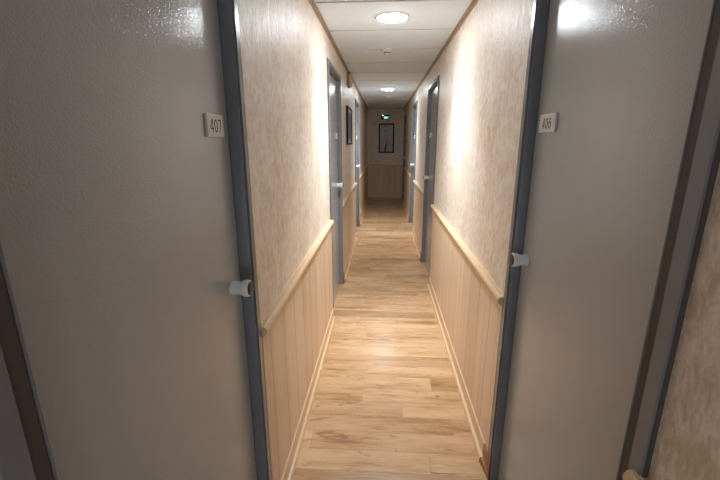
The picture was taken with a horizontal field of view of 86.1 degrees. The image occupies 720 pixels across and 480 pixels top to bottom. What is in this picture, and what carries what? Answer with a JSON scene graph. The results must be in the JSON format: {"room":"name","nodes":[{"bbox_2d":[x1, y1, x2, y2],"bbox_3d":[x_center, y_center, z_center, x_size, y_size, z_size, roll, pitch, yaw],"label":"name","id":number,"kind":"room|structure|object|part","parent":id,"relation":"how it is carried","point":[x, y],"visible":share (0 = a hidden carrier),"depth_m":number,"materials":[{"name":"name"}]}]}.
{"room":"hotel corridor","nodes":[
{"label":"hotel corridor","id":0,"kind":"room"},
{"bbox_2d":[237,0,366,321],"bbox_3d":[-0.242,-0.800,4.516,0.180,2.279,11.700,1,15,3],"label":"wall","id":1,"kind":"structure","parent":0,"point":[286,48],"depth_m":1.71,"materials":[{"name":"paint"}]},
{"bbox_2d":[0,0,271,479],"bbox_3d":[-0.403,0.249,0.867,0.118,2.083,0.875,1,15,3],"label":"door","id":2,"kind":"structure","parent":1,"relation":"in","point":[131,348],"depth_m":0.68,"materials":[{"name":"paint"}]},
{"bbox_3d":[-0.384,-0.302,1.018,0.007,0.058,0.100,1,15,3],"label":"number plate","id":3,"kind":"part","parent":2,"relation":"part of","materials":[{"name":"plastic"}]},
{"bbox_3d":[-0.358,0.145,1.160,0.056,0.051,0.051,1,15,3],"label":"knob","id":4,"kind":"part","parent":2,"relation":"part of","materials":[{"name":"plastic"}]},
{"bbox_2d":[262,228,332,479],"bbox_3d":[-0.291,0.509,2.345,0.009,0.836,1.843,1,15,3],"label":"wainscot","id":5,"kind":"structure","parent":1,"relation":"attached to","point":[291,347],"depth_m":1.86,"materials":[{"name":"brown wood"}]},
{"bbox_2d":[261,220,333,337],"bbox_3d":[-0.281,0.090,2.231,0.031,0.048,1.852,1,15,3],"label":"chair rail","id":6,"kind":"object","parent":1,"relation":"attached to","point":[266,324],"visible":0.95,"depth_m":1.71,"materials":[{"name":"brown wood"}]},
{"bbox_2d":[281,308,335,479],"bbox_3d":[-0.274,0.857,2.460,0.022,0.105,1.793,1,15,3],"label":"baseboard","id":7,"kind":"structure","parent":1,"relation":"attached to","point":[288,474],"depth_m":2.14,"materials":[{"name":"brown wood"}]},
{"bbox_2d":[327,58,343,307],"bbox_3d":[-0.242,-0.436,3.504,0.118,2.083,0.875,1,15,3],"label":"door","id":8,"kind":"structure","parent":1,"relation":"in","point":[333,77],"depth_m":3.65,"materials":[{"name":"paint"}]},
{"bbox_2d":[308,0,367,109],"bbox_3d":[-0.145,-1.861,4.183,0.024,0.018,11.600,1,15,3],"label":"trim","id":9,"kind":"structure","parent":1,"relation":"attached to","point":[312,2],"depth_m":2.92,"materials":[{"name":"wood"}]},
{"bbox_2d":[346,106,351,144],"bbox_3d":[-0.127,-1.363,4.622,0.022,0.425,0.600,1,15,3],"label":"framed picture","id":10,"kind":"object","parent":1,"relation":"attached to","point":[348,109],"visible":0.99,"depth_m":4.50,"materials":[{"name":"black wood"}]},
{"bbox_2d":[348,112,350,139],"bbox_3d":[-0.125,-1.365,4.631,0.002,0.311,0.476,1,15,3],"label":"print","id":11,"kind":"object","parent":10,"relation":"attached to","point":[349,113],"depth_m":4.61},
{"bbox_2d":[343,187,355,272],"bbox_3d":[-0.126,-0.188,5.030,0.009,0.836,1.944,1,15,3],"label":"wainscot","id":12,"kind":"structure","parent":1,"relation":"attached to","point":[349,209],"depth_m":4.75,"materials":[{"name":"brown wood"}]},
{"bbox_2d":[347,73,352,87],"bbox_3d":[-0.115,-1.839,4.446,0.054,0.145,0.170,1,15,3],"label":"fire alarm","id":13,"kind":"object","parent":1,"relation":"attached to","point":[349,76],"visible":1,"depth_m":4.38,"materials":[{"name":"plastic"}]},
{"bbox_2d":[343,182,356,205],"bbox_3d":[-0.116,-0.608,4.916,0.031,0.048,1.953,1,15,3],"label":"chair rail","id":14,"kind":"object","parent":1,"relation":"attached to","point":[355,183],"visible":0.95,"depth_m":4.61,"materials":[{"name":"brown wood"}]},
{"bbox_2d":[344,233,356,278],"bbox_3d":[-0.110,0.160,5.146,0.022,0.105,1.894,1,15,3],"label":"baseboard","id":15,"kind":"structure","parent":1,"relation":"attached to","point":[348,263],"depth_m":4.88,"materials":[{"name":"brown wood"}]},
{"bbox_2d":[355,98,359,228],"bbox_3d":[-0.074,-1.146,6.239,0.118,2.083,0.875,1,15,3],"label":"door","id":16,"kind":"structure","parent":1,"relation":"in","point":[357,166],"depth_m":6.50,"materials":[{"name":"paint"}]},
{"bbox_2d":[359,168,366,219],"bbox_3d":[0.089,-1.099,8.537,0.009,0.836,3.542,1,15,3],"label":"wainscot","id":17,"kind":"structure","parent":1,"relation":"attached to","point":[363,180],"depth_m":7.87,"materials":[{"name":"brown wood"}]},
{"bbox_2d":[359,164,367,178],"bbox_3d":[0.099,-1.519,8.422,0.031,0.048,3.551,1,15,3],"label":"chair rail","id":18,"kind":"object","parent":1,"relation":"attached to","point":[363,171],"visible":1,"depth_m":7.87,"materials":[{"name":"brown wood"}]},
{"bbox_2d":[360,194,367,223],"bbox_3d":[0.105,-0.751,8.652,0.022,0.105,3.492,1,15,3],"label":"baseboard","id":19,"kind":"structure","parent":1,"relation":"attached to","point":[365,203],"depth_m":8.20,"materials":[{"name":"brown wood"}]},
{"bbox_2d":[367,109,403,164],"bbox_3d":[0.657,-2.250,10.098,0.933,2.279,0.120,1,15,3],"label":"wall","id":20,"kind":"structure","parent":0,"point":[396,116],"depth_m":9.93,"materials":[{"name":"paint"}]},
{"bbox_2d":[367,166,401,193],"bbox_3d":[0.654,-1.536,10.217,0.933,0.836,0.009,1,15,3],"label":"wainscot","id":21,"kind":"structure","parent":20,"relation":"attached to","point":[380,179],"depth_m":10.20,"materials":[{"name":"brown wood"}]},
{"bbox_2d":[368,194,400,197],"bbox_3d":[0.654,-1.179,10.299,0.871,0.105,0.030,1,15,3],"label":"baseboard","id":22,"kind":"structure","parent":20,"relation":"attached to","point":[369,195],"depth_m":10.30,"materials":[{"name":"brown wood"}]},
{"bbox_2d":[368,164,401,165],"bbox_3d":[0.653,-1.954,10.097,0.871,0.048,0.031,1,15,3],"label":"chair rail","id":23,"kind":"object","parent":20,"relation":"attached to","point":[368,164],"visible":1,"depth_m":10.09,"materials":[{"name":"brown wood"}]},
{"bbox_2d":[381,115,388,118],"bbox_3d":[0.637,-3.122,9.781,0.220,0.105,0.057,1,15,3],"label":"exit light","id":24,"kind":"object","parent":20,"relation":"attached to","point":[382,116],"visible":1,"depth_m":9.77,"materials":[{"name":"plastic"}]},
{"bbox_2d":[379,123,394,152],"bbox_3d":[0.681,-2.619,9.927,0.400,0.735,0.022,1,15,3],"label":"framed picture","id":25,"kind":"object","parent":20,"relation":"attached to","point":[386,130],"visible":1,"depth_m":9.92,"materials":[{"name":"black wood"}]},
{"bbox_2d":[293,198,488,479],"bbox_3d":[0.312,0.372,4.735,1.333,0.100,11.800,1,15,3],"label":"floor","id":26,"kind":"structure","parent":0,"point":[387,404],"depth_m":2.47,"materials":[{"name":"brown wood"}]},
{"bbox_2d":[314,0,471,108],"bbox_3d":[0.309,-1.887,4.148,1.173,0.050,11.800,1,15,3],"label":"ceiling","id":27,"kind":"structure","parent":0,"point":[416,42],"depth_m":2.98,"materials":[{"name":"paint"}]},
{"bbox_2d":[381,47,392,54],"bbox_3d":[0.232,-1.620,3.322,0.104,0.052,0.104,1,15,3],"label":"smoke detector","id":28,"kind":"object","parent":27,"relation":"attached to","point":[386,50],"visible":1,"depth_m":3.29,"materials":[{"name":"white plastic"}]},
{"bbox_2d":[375,12,408,22],"bbox_3d":[0.206,-1.415,2.466,0.216,0.018,0.216,1,15,3],"label":"recessed light","id":29,"kind":"object","parent":27,"relation":"in","point":[388,17],"visible":1,"depth_m":2.43,"materials":[{"name":"white plastic"}]},
{"bbox_2d":[404,0,719,479],"bbox_3d":[0.869,-0.785,4.452,0.180,2.279,11.700,1,15,3],"label":"wall","id":30,"kind":"structure","parent":0,"point":[482,69],"depth_m":1.66,"materials":[{"name":"paint"}]},
{"bbox_2d":[402,114,405,198],"bbox_3d":[1.108,-1.975,9.425,0.118,2.083,0.875,1,15,3],"label":"door","id":31,"kind":"structure","parent":30,"relation":"in","point":[404,137],"depth_m":9.74,"materials":[{"name":"paint"}]},
{"bbox_2d":[403,200,408,219],"bbox_3d":[0.978,-0.653,8.270,0.022,0.105,2.034,1,15,3],"label":"baseboard","id":32,"kind":"structure","parent":30,"relation":"attached to","point":[404,205],"depth_m":8.09,"materials":[{"name":"brown wood"}]},
{"bbox_2d":[404,171,409,213],"bbox_3d":[0.991,-1.000,8.153,0.009,0.836,2.084,1,15,3],"label":"wainscot","id":33,"kind":"structure","parent":30,"relation":"attached to","point":[406,176],"depth_m":7.92,"materials":[{"name":"brown wood"}]},
{"bbox_2d":[409,100,417,226],"bbox_3d":[0.932,-1.230,6.556,0.118,2.083,0.875,1,15,3],"label":"door","id":34,"kind":"structure","parent":30,"relation":"in","point":[414,115],"depth_m":6.81,"materials":[{"name":"paint"}]},
{"bbox_2d":[411,227,420,257],"bbox_3d":[0.819,0.019,5.682,0.022,0.105,1.451,1,15,3],"label":"baseboard","id":35,"kind":"structure","parent":30,"relation":"attached to","point":[418,250],"depth_m":5.58,"materials":[{"name":"brown wood"}]},
{"bbox_2d":[413,184,423,249],"bbox_3d":[0.832,-0.328,5.565,0.009,0.836,1.501,1,15,3],"label":"wainscot","id":36,"kind":"structure","parent":30,"relation":"attached to","point":[418,197],"depth_m":5.41,"materials":[{"name":"brown wood"}]},
{"bbox_2d":[413,180,423,195],"bbox_3d":[0.820,-0.748,5.452,0.031,0.048,1.510,1,15,3],"label":"chair rail","id":37,"kind":"object","parent":30,"relation":"attached to","point":[414,181],"visible":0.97,"depth_m":5.23,"materials":[{"name":"brown wood"}]},
{"bbox_2d":[421,75,439,279],"bbox_3d":[0.791,-0.631,4.249,0.118,2.083,0.875,1,15,3],"label":"door","id":38,"kind":"structure","parent":30,"relation":"in","point":[433,89],"depth_m":4.41,"materials":[{"name":"paint"}]},
{"bbox_2d":[404,0,477,108],"bbox_3d":[0.763,-1.849,4.130,0.024,0.018,11.600,1,15,3],"label":"trim","id":39,"kind":"structure","parent":30,"relation":"attached to","point":[472,4],"depth_m":2.94,"materials":[{"name":"wood"}]},
{"bbox_2d":[427,277,484,459],"bbox_3d":[0.653,0.726,2.961,0.022,0.105,2.310,1,15,3],"label":"baseboard","id":40,"kind":"structure","parent":30,"relation":"attached to","point":[477,437],"depth_m":2.38,"materials":[{"name":"brown wood"}]},
{"bbox_2d":[429,209,502,450],"bbox_3d":[0.665,0.379,2.844,0.009,0.836,2.360,1,15,3],"label":"wainscot","id":41,"kind":"structure","parent":30,"relation":"attached to","point":[472,316],"depth_m":2.19,"materials":[{"name":"brown wood"}]},
{"bbox_2d":[431,204,503,306],"bbox_3d":[0.654,-0.041,2.731,0.031,0.048,2.369,1,15,3],"label":"chair rail","id":42,"kind":"object","parent":30,"relation":"attached to","point":[491,285],"visible":0.95,"depth_m":2.04,"materials":[{"name":"brown wood"}]},
{"bbox_2d":[479,443,489,479],"bbox_3d":[0.581,1.029,1.794,0.022,0.105,0.104,1,15,3],"label":"block","id":43,"kind":"object","parent":30,"relation":"attached to","point":[484,461],"visible":1,"depth_m":1.80,"materials":[{"name":"brown wood"}]},
{"bbox_2d":[488,0,719,479],"bbox_3d":[0.599,0.184,1.113,0.118,2.083,0.875,1,15,3],"label":"door","id":44,"kind":"structure","parent":30,"relation":"in","point":[618,161],"depth_m":0.94,"materials":[{"name":"paint"}]},
{"bbox_3d":[0.592,0.074,1.428,0.056,0.051,0.051,1,15,3],"label":"knob","id":45,"kind":"part","parent":44,"relation":"part of","materials":[{"name":"plastic"}]},
{"bbox_3d":[0.612,-0.380,1.255,0.007,0.058,0.126,1,15,3],"label":"number plate","id":46,"kind":"part","parent":44,"relation":"part of","materials":[{"name":"plastic"}]},
{"bbox_2d":[622,469,647,479],"bbox_3d":[0.475,0.715,-0.181,0.031,0.048,1.948,1,15,3],"label":"chair rail","id":47,"kind":"object","parent":30,"relation":"attached to","point":[630,474],"visible":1,"depth_m":0.74,"materials":[{"name":"brown wood"}]}
]}

